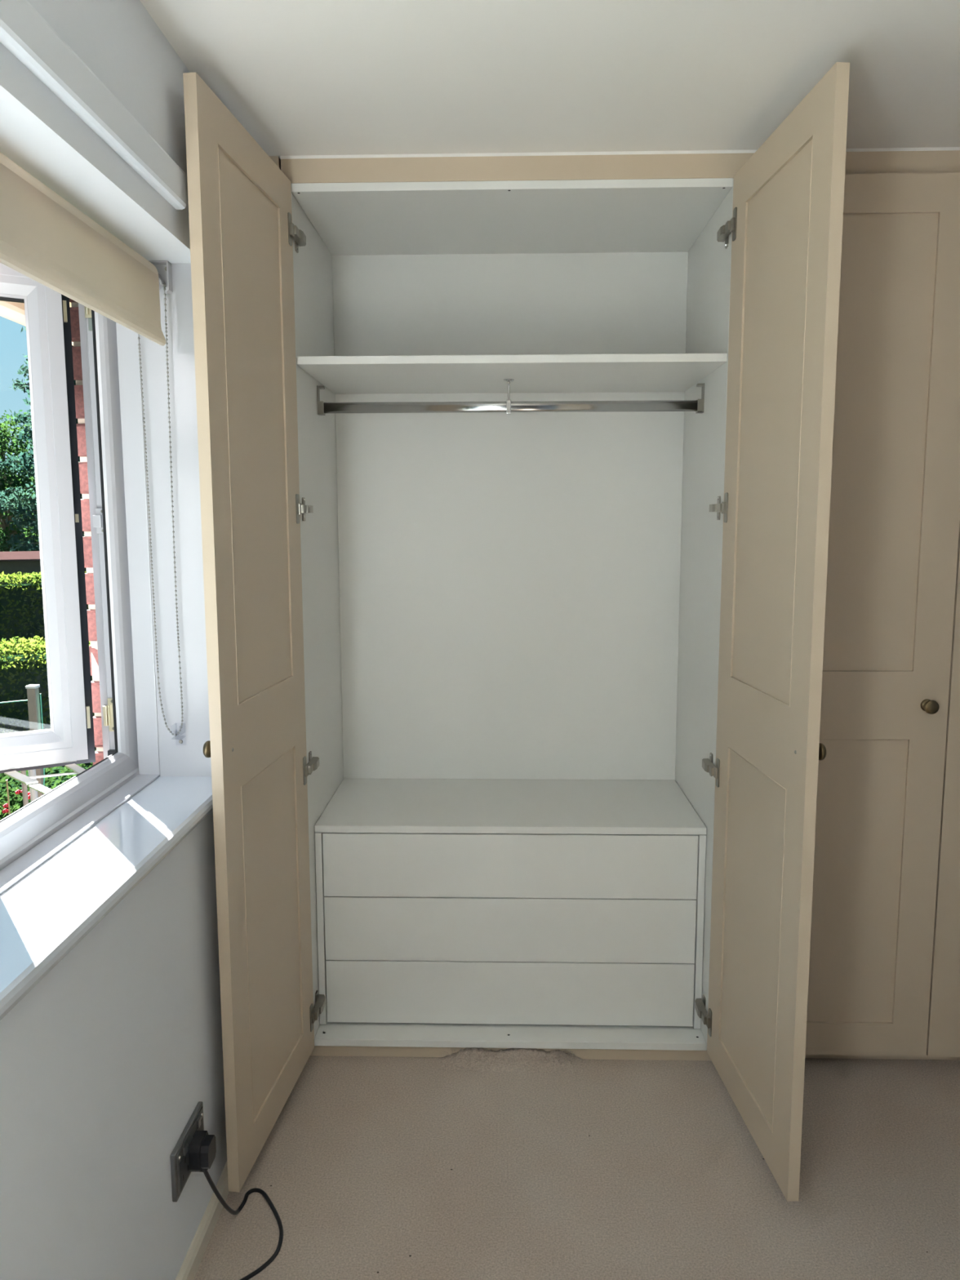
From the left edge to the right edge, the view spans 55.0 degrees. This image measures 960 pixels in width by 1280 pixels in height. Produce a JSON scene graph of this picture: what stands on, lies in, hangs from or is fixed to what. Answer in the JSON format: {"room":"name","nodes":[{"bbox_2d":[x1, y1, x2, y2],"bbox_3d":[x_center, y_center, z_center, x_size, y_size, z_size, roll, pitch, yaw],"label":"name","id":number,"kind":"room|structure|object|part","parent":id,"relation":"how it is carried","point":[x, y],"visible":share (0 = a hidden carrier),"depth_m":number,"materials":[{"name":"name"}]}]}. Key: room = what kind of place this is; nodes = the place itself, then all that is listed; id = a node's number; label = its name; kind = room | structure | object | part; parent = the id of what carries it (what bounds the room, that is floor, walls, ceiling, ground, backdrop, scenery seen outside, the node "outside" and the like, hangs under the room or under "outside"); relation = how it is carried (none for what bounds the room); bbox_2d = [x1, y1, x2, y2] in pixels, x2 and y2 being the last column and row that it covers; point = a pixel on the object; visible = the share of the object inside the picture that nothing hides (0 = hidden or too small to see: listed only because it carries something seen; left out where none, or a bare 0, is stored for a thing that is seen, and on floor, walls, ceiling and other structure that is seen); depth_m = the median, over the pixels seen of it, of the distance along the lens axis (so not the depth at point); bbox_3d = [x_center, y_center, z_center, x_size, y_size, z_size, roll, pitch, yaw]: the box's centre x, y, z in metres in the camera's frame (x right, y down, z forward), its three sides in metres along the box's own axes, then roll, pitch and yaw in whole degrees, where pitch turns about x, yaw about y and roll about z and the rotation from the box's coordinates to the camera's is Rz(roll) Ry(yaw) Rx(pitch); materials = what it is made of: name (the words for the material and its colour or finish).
{"room":"bedroom","nodes":[
{"label":"bedroom","id":0,"kind":"room"},
{"bbox_2d":[0,0,226,1279],"bbox_3d":[-0.699,1.463,0.495,0.306,5.210,8.730,0,7,1],"label":"wall","id":1,"kind":"structure","parent":0,"point":[107,1060],"depth_m":1.34,"materials":[{"name":"paint"}]},
{"bbox_2d":[0,300,73,346],"bbox_3d":[-0.897,-1.225,3.393,0.398,0.632,3.250,0,7,1],"label":"roof eave","id":2,"kind":"object","parent":1,"relation":"attached to","point":[13,311],"depth_m":2.10,"materials":[{"name":"ceramic"}]},
{"bbox_2d":[0,0,186,209],"bbox_3d":[-0.567,-0.462,-0.772,0.018,0.060,4.714,0,7,1],"label":"batten","id":3,"kind":"object","parent":1,"relation":"attached to","point":[24,31],"visible":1,"depth_m":1.19,"materials":[{"name":"paint"}]},
{"bbox_2d":[0,262,211,894],"bbox_3d":[-0.884,-0.088,0.673,0.688,1.018,2.309,0,7,1],"label":"window","id":4,"kind":"structure","parent":1,"relation":"in","point":[139,748],"depth_m":1.77,"materials":[{"name":"white plastic"}]},
{"bbox_3d":[-0.848,0.254,1.703,0.105,0.003,0.020,7,10,43],"label":"stay arm","id":5,"kind":"part","parent":4,"relation":"part of","materials":[{"name":"silver metal"}]},
{"bbox_3d":[-0.891,0.242,1.763,0.220,0.004,0.018,-4,8,-29],"label":"stay arm","id":6,"kind":"part","parent":4,"relation":"part of","materials":[{"name":"metal"}]},
{"bbox_3d":[-0.770,0.266,1.633,0.105,0.003,0.017,6,10,42],"label":"stay arm","id":7,"kind":"part","parent":4,"relation":"part of","materials":[{"name":"silver metal"}]},
{"bbox_3d":[-0.979,-0.215,1.665,0.485,0.961,0.060,-4,8,-29],"label":"sash","id":8,"kind":"part","parent":4,"relation":"part of","materials":[{"name":"white plastic"}]},
{"bbox_3d":[-0.796,0.255,1.744,0.121,0.003,0.007,-3,8,-23],"label":"stay arm","id":9,"kind":"part","parent":4,"relation":"part of","materials":[{"name":"silver metal"}]},
{"bbox_3d":[-0.732,-0.197,1.519,0.080,1.018,0.597,0,7,1],"label":"frame","id":10,"kind":"part","parent":4,"relation":"part of","materials":[{"name":"white plastic"}]},
{"bbox_3d":[-0.764,0.248,1.759,0.090,0.006,0.018,7,10,44],"label":"stay arm","id":11,"kind":"part","parent":4,"relation":"part of","materials":[{"name":"silver metal"}]},
{"bbox_3d":[-0.692,0.415,0.729,0.042,0.005,2.260,0,7,1],"label":"sill trim","id":12,"kind":"part","parent":4,"relation":"part of","materials":[{"name":"white plastic"}]},
{"bbox_2d":[0,151,183,745],"bbox_3d":[-0.634,-0.106,0.683,0.070,0.920,2.225,0,7,1],"label":"roller blind","id":13,"kind":"object","parent":4,"relation":"attached to","point":[45,238],"visible":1,"depth_m":1.37,"materials":[{"name":"fabric"}]},
{"bbox_3d":[-0.612,-0.238,1.770,0.054,0.859,0.001,0,7,1],"label":"chain cord","id":14,"kind":"part","parent":13,"relation":"part of","materials":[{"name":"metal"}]},
{"bbox_3d":[-0.612,-0.237,1.770,0.058,0.861,0.004,0,7,1],"label":"bead chain","id":15,"kind":"part","parent":13,"relation":"part of","materials":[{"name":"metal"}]},
{"bbox_3d":[-0.664,-0.215,1.790,0.042,0.986,0.005,0,7,1],"label":"jamb trim","id":16,"kind":"part","parent":4,"relation":"part of","materials":[{"name":"white plastic"}]},
{"bbox_2d":[0,776,213,1020],"bbox_3d":[-0.616,0.431,0.731,0.194,0.028,2.365,0,7,1],"label":"windowsill","id":17,"kind":"object","parent":1,"relation":"attached to","point":[44,915],"visible":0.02,"depth_m":1.33,"materials":[{"name":"white plastic"}]},
{"bbox_2d":[169,1101,204,1201],"bbox_3d":[-0.509,0.895,1.620,0.014,0.086,0.146,0,7,1],"label":"wall socket","id":18,"kind":"object","parent":1,"relation":"attached to","point":[180,1172],"visible":0.9,"depth_m":1.58,"materials":[{"name":"metal"}]},
{"bbox_2d":[182,1143,187,1155],"bbox_3d":[-0.505,0.873,1.581,0.004,0.015,0.012,0,7,1],"label":"rocker switch","id":19,"kind":"object","parent":18,"relation":"attached to","point":[184,1145],"depth_m":1.58,"materials":[{"name":"metal"}]},
{"bbox_2d":[196,1116,200,1128],"bbox_3d":[-0.503,0.864,1.651,0.004,0.015,0.012,0,7,1],"label":"rocker switch","id":20,"kind":"object","parent":18,"relation":"attached to","point":[198,1118],"depth_m":1.65,"materials":[{"name":"metal"}]},
{"bbox_2d":[188,1130,283,1279],"bbox_3d":[-0.440,1.021,1.448,0.140,0.242,0.746,0,7,1],"label":"plug","id":21,"kind":"object","parent":18,"relation":"in","point":[202,1147],"visible":1,"depth_m":1.63,"materials":[{"name":"black plastic"}]},
{"bbox_3d":[-0.433,1.048,1.451,0.128,0.189,0.746,0,7,1],"label":"cord","id":22,"kind":"part","parent":21,"relation":"part of","materials":[{"name":"black plastic"}]},
{"bbox_2d":[175,1161,229,1279],"bbox_3d":[-0.558,1.346,-0.285,0.014,0.040,5.220,0,7,1],"label":"baseboard","id":23,"kind":"structure","parent":1,"relation":"attached to","point":[190,1264],"depth_m":1.69,"materials":[{"name":"white wood"}]},
{"bbox_2d":[269,155,279,168],"bbox_3d":[-0.470,-0.011,2.156,0.064,2.110,0.018,0,7,1],"label":"strip","id":24,"kind":"object","parent":1,"relation":"attached to","point":[276,159],"visible":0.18,"depth_m":2.01,"materials":[{"name":"beige paint"}]},
{"bbox_2d":[139,0,959,169],"bbox_3d":[0.387,-0.809,-0.328,2.560,0.100,5.930,0,7,1],"label":"ceiling","id":25,"kind":"structure","parent":0,"point":[302,77],"depth_m":1.63,"materials":[{"name":"paint"}]},
{"bbox_2d":[193,1047,959,1279],"bbox_3d":[0.393,1.376,-0.049,2.560,0.156,5.930,0,7,1],"label":"floor","id":26,"kind":"structure","parent":0,"point":[468,1163],"depth_m":1.87,"materials":[{"name":"beige carpet"}]},
{"bbox_2d":[182,62,849,1201],"bbox_3d":[0.070,0.019,2.134,1.142,2.054,1.013,0,7,1],"label":"wardrobe","id":27,"kind":"object","parent":26,"relation":"on","point":[514,495],"visible":1,"depth_m":2.28,"materials":[{"name":"white wood"}]},
{"bbox_3d":[-0.496,0.203,1.715,0.033,0.032,0.032,0,7,1],"label":"knob","id":28,"kind":"part","parent":27,"relation":"part of","materials":[{"name":"brown metal"}]},
{"bbox_3d":[-0.447,0.032,1.891,0.066,2.011,0.497,0,7,1],"label":"door","id":29,"kind":"part","parent":27,"relation":"part of","materials":[{"name":"beige paint"}]},
{"bbox_3d":[-0.448,-0.393,1.836,0.041,0.997,0.333,0,7,1],"label":"panel","id":30,"kind":"part","parent":27,"relation":"part of","materials":[{"name":"beige paint"}]},
{"bbox_3d":[-0.445,0.603,1.964,0.012,0.696,0.333,1,7,6],"label":"panel","id":31,"kind":"part","parent":27,"relation":"part of","materials":[{"name":"beige paint"}]},
{"bbox_3d":[-0.412,-0.900,2.072,0.004,0.054,0.020,0,7,1],"label":"hinge plate","id":32,"kind":"part","parent":27,"relation":"part of","materials":[{"name":"silver metal"}]},
{"bbox_3d":[-0.402,-0.897,2.050,0.020,0.019,0.092,0,7,1],"label":"hinge arm","id":33,"kind":"part","parent":27,"relation":"part of","materials":[{"name":"silver metal"}]},
{"bbox_3d":[-0.410,-0.304,2.148,0.004,0.054,0.020,0,7,1],"label":"hinge plate","id":34,"kind":"part","parent":27,"relation":"part of","materials":[{"name":"silver metal"}]},
{"bbox_3d":[-0.400,-0.301,2.126,0.020,0.019,0.092,0,7,1],"label":"hinge arm","id":35,"kind":"part","parent":27,"relation":"part of","materials":[{"name":"silver metal"}]},
{"bbox_3d":[-0.409,0.296,2.225,0.004,0.054,0.020,0,7,1],"label":"hinge plate","id":36,"kind":"part","parent":27,"relation":"part of","materials":[{"name":"silver metal"}]},
{"bbox_3d":[-0.399,0.299,2.203,0.020,0.019,0.092,0,7,1],"label":"hinge arm","id":37,"kind":"part","parent":27,"relation":"part of","materials":[{"name":"silver metal"}]},
{"bbox_3d":[-0.407,0.904,2.303,0.004,0.054,0.020,0,7,1],"label":"hinge plate","id":38,"kind":"part","parent":27,"relation":"part of","materials":[{"name":"silver metal"}]},
{"bbox_3d":[-0.415,-0.031,2.399,0.018,2.021,0.500,0,7,1],"label":"panel","id":39,"kind":"part","parent":27,"relation":"part of","materials":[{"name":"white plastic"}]},
{"bbox_3d":[-0.397,0.907,2.280,0.020,0.019,0.092,0,7,1],"label":"hinge arm","id":40,"kind":"part","parent":27,"relation":"part of","materials":[{"name":"silver metal"}]},
{"bbox_3d":[-0.394,0.700,2.508,0.017,0.504,0.404,0,7,1],"label":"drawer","id":41,"kind":"part","parent":27,"relation":"part of","materials":[{"name":"white plastic"}]},
{"bbox_3d":[0.073,0.557,2.284,0.922,0.162,0.018,0,7,1],"label":"drawer","id":42,"kind":"part","parent":27,"relation":"part of","materials":[{"name":"white plastic"}]},
{"bbox_3d":[0.073,0.722,2.305,0.922,0.164,0.018,0,7,1],"label":"drawer","id":43,"kind":"part","parent":27,"relation":"part of","materials":[{"name":"white plastic"}]},
{"bbox_3d":[0.074,0.887,2.326,0.922,0.164,0.018,0,7,1],"label":"drawer","id":44,"kind":"part","parent":27,"relation":"part of","materials":[{"name":"white plastic"}]},
{"bbox_3d":[0.082,-0.061,2.627,0.963,1.984,0.010,0,7,1],"label":"panel","id":45,"kind":"part","parent":27,"relation":"part of","materials":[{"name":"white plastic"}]},
{"bbox_3d":[0.074,-0.584,2.311,0.956,0.027,0.015,0,7,1],"label":"hanging rail","id":46,"kind":"part","parent":27,"relation":"part of","materials":[{"name":"silver metal"}]},
{"bbox_3d":[0.078,0.440,2.472,0.961,0.018,0.423,0,7,1],"label":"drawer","id":47,"kind":"part","parent":27,"relation":"part of","materials":[{"name":"white plastic"}]},
{"bbox_3d":[0.078,0.963,2.514,0.963,0.018,0.500,0,7,1],"label":"panel","id":48,"kind":"part","parent":27,"relation":"part of","materials":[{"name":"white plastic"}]},
{"bbox_2d":[296,353,727,394],"bbox_3d":[0.074,-0.659,2.301,0.963,0.018,0.484,0,7,1],"label":"shelf","id":49,"kind":"object","parent":27,"relation":"attached to","point":[640,373],"depth_m":2.21,"materials":[{"name":"white wood"}]},
{"bbox_3d":[0.073,-1.024,2.259,0.963,0.018,0.500,0,7,1],"label":"panel","id":50,"kind":"part","parent":27,"relation":"part of","materials":[{"name":"white plastic"}]},
{"bbox_2d":[280,146,959,183],"bbox_3d":[0.566,-1.029,2.001,2.005,0.055,0.023,0,7,1],"label":"fascia","id":51,"kind":"object","parent":27,"relation":"attached to","point":[687,164],"visible":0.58,"depth_m":2.00,"materials":[{"name":"beige paint"}]},
{"bbox_3d":[0.550,0.701,2.484,0.017,0.504,0.404,0,7,1],"label":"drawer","id":52,"kind":"part","parent":27,"relation":"part of","materials":[{"name":"white plastic"}]},
{"bbox_3d":[0.541,0.907,2.257,0.020,0.019,0.092,0,7,1],"label":"hinge arm","id":53,"kind":"part","parent":27,"relation":"part of","materials":[{"name":"silver metal"}]},
{"bbox_3d":[0.553,0.905,2.278,0.004,0.054,0.020,0,7,1],"label":"hinge plate","id":54,"kind":"part","parent":27,"relation":"part of","materials":[{"name":"silver metal"}]},
{"bbox_3d":[0.567,-0.030,2.374,0.018,2.021,0.500,0,7,1],"label":"panel","id":55,"kind":"part","parent":27,"relation":"part of","materials":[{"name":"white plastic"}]},
{"bbox_3d":[0.540,0.299,2.179,0.020,0.019,0.092,0,7,1],"label":"hinge arm","id":56,"kind":"part","parent":27,"relation":"part of","materials":[{"name":"silver metal"}]},
{"bbox_3d":[0.551,0.297,2.200,0.004,0.054,0.020,0,7,1],"label":"hinge plate","id":57,"kind":"part","parent":27,"relation":"part of","materials":[{"name":"silver metal"}]},
{"bbox_3d":[0.538,-0.301,2.102,0.020,0.019,0.092,0,7,1],"label":"hinge arm","id":58,"kind":"part","parent":27,"relation":"part of","materials":[{"name":"silver metal"}]},
{"bbox_3d":[0.550,-0.303,2.123,0.004,0.054,0.020,0,7,1],"label":"hinge plate","id":59,"kind":"part","parent":27,"relation":"part of","materials":[{"name":"silver metal"}]},
{"bbox_3d":[0.537,-0.896,2.026,0.020,0.019,0.092,0,7,1],"label":"hinge arm","id":60,"kind":"part","parent":27,"relation":"part of","materials":[{"name":"silver metal"}]},
{"bbox_3d":[0.548,-0.899,2.047,0.004,0.054,0.020,0,7,1],"label":"hinge plate","id":61,"kind":"part","parent":27,"relation":"part of","materials":[{"name":"silver metal"}]},
{"bbox_3d":[0.574,0.604,1.936,0.012,0.696,0.333,-1,7,-4],"label":"panel","id":62,"kind":"part","parent":27,"relation":"part of","materials":[{"name":"beige paint"}]},
{"bbox_3d":[0.572,-0.392,1.809,0.012,0.997,0.333,-1,7,-4],"label":"panel","id":63,"kind":"part","parent":27,"relation":"part of","materials":[{"name":"beige paint"}]},
{"bbox_3d":[0.574,0.033,1.863,0.066,2.011,0.497,0,7,1],"label":"door","id":64,"kind":"part","parent":27,"relation":"part of","materials":[{"name":"beige paint"}]},
{"bbox_3d":[0.613,0.204,1.686,0.033,0.032,0.032,0,7,1],"label":"knob","id":65,"kind":"part","parent":27,"relation":"part of","materials":[{"name":"brown metal"}]},
{"bbox_2d":[804,172,959,1060],"bbox_3d":[1.077,-0.010,2.336,1.000,2.054,0.555,0,7,1],"label":"wardrobe","id":66,"kind":"object","parent":26,"relation":"on","point":[884,980],"visible":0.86,"depth_m":2.10,"materials":[{"name":"beige wood"}]},
{"bbox_3d":[0.822,0.572,2.180,0.333,0.696,0.012,0,7,1],"label":"panel","id":67,"kind":"part","parent":66,"relation":"part of","materials":[{"name":"beige paint"}]},
{"bbox_3d":[0.820,-0.424,2.053,0.333,0.997,0.012,0,7,1],"label":"panel","id":68,"kind":"part","parent":66,"relation":"part of","materials":[{"name":"beige paint"}]},
{"bbox_3d":[1.021,0.151,2.094,0.032,0.032,0.031,0,7,1],"label":"knob","id":69,"kind":"part","parent":66,"relation":"part of","materials":[{"name":"brown metal"}]},
{"bbox_3d":[1.322,0.001,2.093,0.497,2.011,0.024,0,7,1],"label":"door","id":70,"kind":"part","parent":66,"relation":"part of","materials":[{"name":"beige paint"}]},
{"label":"outside","id":71,"kind":"structure","parent":0,"visible":0},
{"bbox_2d":[61,746,96,767],"bbox_3d":[-29.712,0.620,28.192,59.130,0.100,90.000,0,7,1],"label":"ground","id":72,"kind":"structure","parent":71,"point":[88,764],"depth_m":15.61,"materials":[{"name":"green plant"}]},
{"bbox_2d":[5,779,10,815],"bbox_3d":[-3.662,2.122,7.296,0.031,2.090,0.012,0,7,1],"label":"cane","id":73,"kind":"object","parent":72,"relation":"on","point":[6,782],"visible":0.21,"depth_m":7.18,"materials":[{"name":"brown wood"}]},
{"bbox_2d":[0,408,39,551],"bbox_3d":[-20.979,-5.762,41.418,5.792,9.164,5.544,-7,10,-42],"label":"tree","id":74,"kind":"object","parent":72,"relation":"on","point":[5,533],"visible":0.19,"depth_m":40.24,"materials":[{"name":"green plant"}]},
{"bbox_2d":[0,551,41,583],"bbox_3d":[-14.720,-1.317,30.182,3.600,3.160,2.300,-4,8,-28],"label":"fence","id":75,"kind":"object","parent":72,"relation":"on","point":[28,562],"visible":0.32,"depth_m":29.19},
{"bbox_2d":[0,684,44,797],"bbox_3d":[-5.199,1.772,7.726,2.946,2.684,0.103,-2,8,-16],"label":"post","id":76,"kind":"object","parent":72,"relation":"on","point":[33,691],"visible":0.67,"depth_m":7.94,"materials":[{"name":"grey wood"}]},
{"bbox_3d":[-3.845,1.732,8.108,0.072,2.660,0.068,0,7,1],"label":"post","id":77,"kind":"part","parent":76,"relation":"part of","materials":[{"name":"grey wood"}]},
{"bbox_2d":[20,770,28,806],"bbox_3d":[-3.760,2.080,7.747,0.058,2.061,0.040,0,7,1],"label":"stake","id":78,"kind":"object","parent":72,"relation":"on","point":[24,790],"visible":0.02,"depth_m":7.63,"materials":[{"name":"brown wood"}]},
{"bbox_2d":[27,768,38,801],"bbox_3d":[-3.585,2.081,7.541,0.073,2.111,0.056,0,7,1],"label":"stake","id":79,"kind":"object","parent":72,"relation":"on","point":[33,793],"visible":0.02,"depth_m":7.41,"materials":[{"name":"white wood"}]},
{"bbox_2d":[0,773,69,819],"bbox_3d":[-4.234,2.163,8.815,1.256,1.685,0.796,0,7,1],"label":"rose bush","id":80,"kind":"object","parent":72,"relation":"on","point":[18,791],"visible":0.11,"depth_m":8.75,"materials":[{"name":"green plant"}]},
{"bbox_2d":[2,803,8,808],"bbox_3d":[-4.322,1.511,8.420,0.066,0.039,0.058,0,7,1],"label":"flower","id":81,"kind":"object","parent":80,"relation":"on","point":[6,805],"depth_m":8.41,"materials":[{"name":"red plant"}]},
{"bbox_2d":[1,808,8,813],"bbox_3d":[-4.335,1.561,8.429,0.066,0.039,0.058,0,7,1],"label":"flower","id":82,"kind":"object","parent":80,"relation":"on","point":[4,811],"depth_m":8.42,"materials":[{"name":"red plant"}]},
{"bbox_2d":[0,326,84,551],"bbox_3d":[-15.756,-8.534,35.330,5.838,16.181,5.044,0,7,-2],"label":"tree","id":83,"kind":"object","parent":72,"relation":"on","point":[27,460],"visible":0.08,"depth_m":34.60,"materials":[{"name":"green plant"}]},
{"bbox_2d":[0,462,86,571],"bbox_3d":[-22.040,-5.945,48.889,8.791,9.578,8.383,-4,8,-29],"label":"tree","id":84,"kind":"object","parent":72,"relation":"on","point":[1,477],"visible":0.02,"depth_m":47.61,"materials":[{"name":"green plant"}]},
{"bbox_2d":[0,571,89,655],"bbox_3d":[-13.669,-0.703,27.579,14.130,2.720,1.600,-4,8,-28],"label":"hedge","id":85,"kind":"object","parent":72,"relation":"on","point":[21,605],"visible":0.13,"depth_m":27.07,"materials":[{"name":"green plant"}]},
{"bbox_2d":[0,635,96,747],"bbox_3d":[-8.248,0.990,16.571,12.079,2.096,1.252,-4,8,-28],"label":"hedge","id":86,"kind":"object","parent":72,"relation":"on","point":[17,672],"visible":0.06,"depth_m":16.24,"materials":[{"name":"green plant"}]},
{"bbox_2d":[0,749,96,820],"bbox_3d":[-5.324,2.024,10.373,8.062,1.580,1.746,0,7,1],"label":"hedge","id":87,"kind":"object","parent":72,"relation":"on","point":[56,770],"visible":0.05,"depth_m":9.94,"materials":[{"name":"green plant"}]}
]}

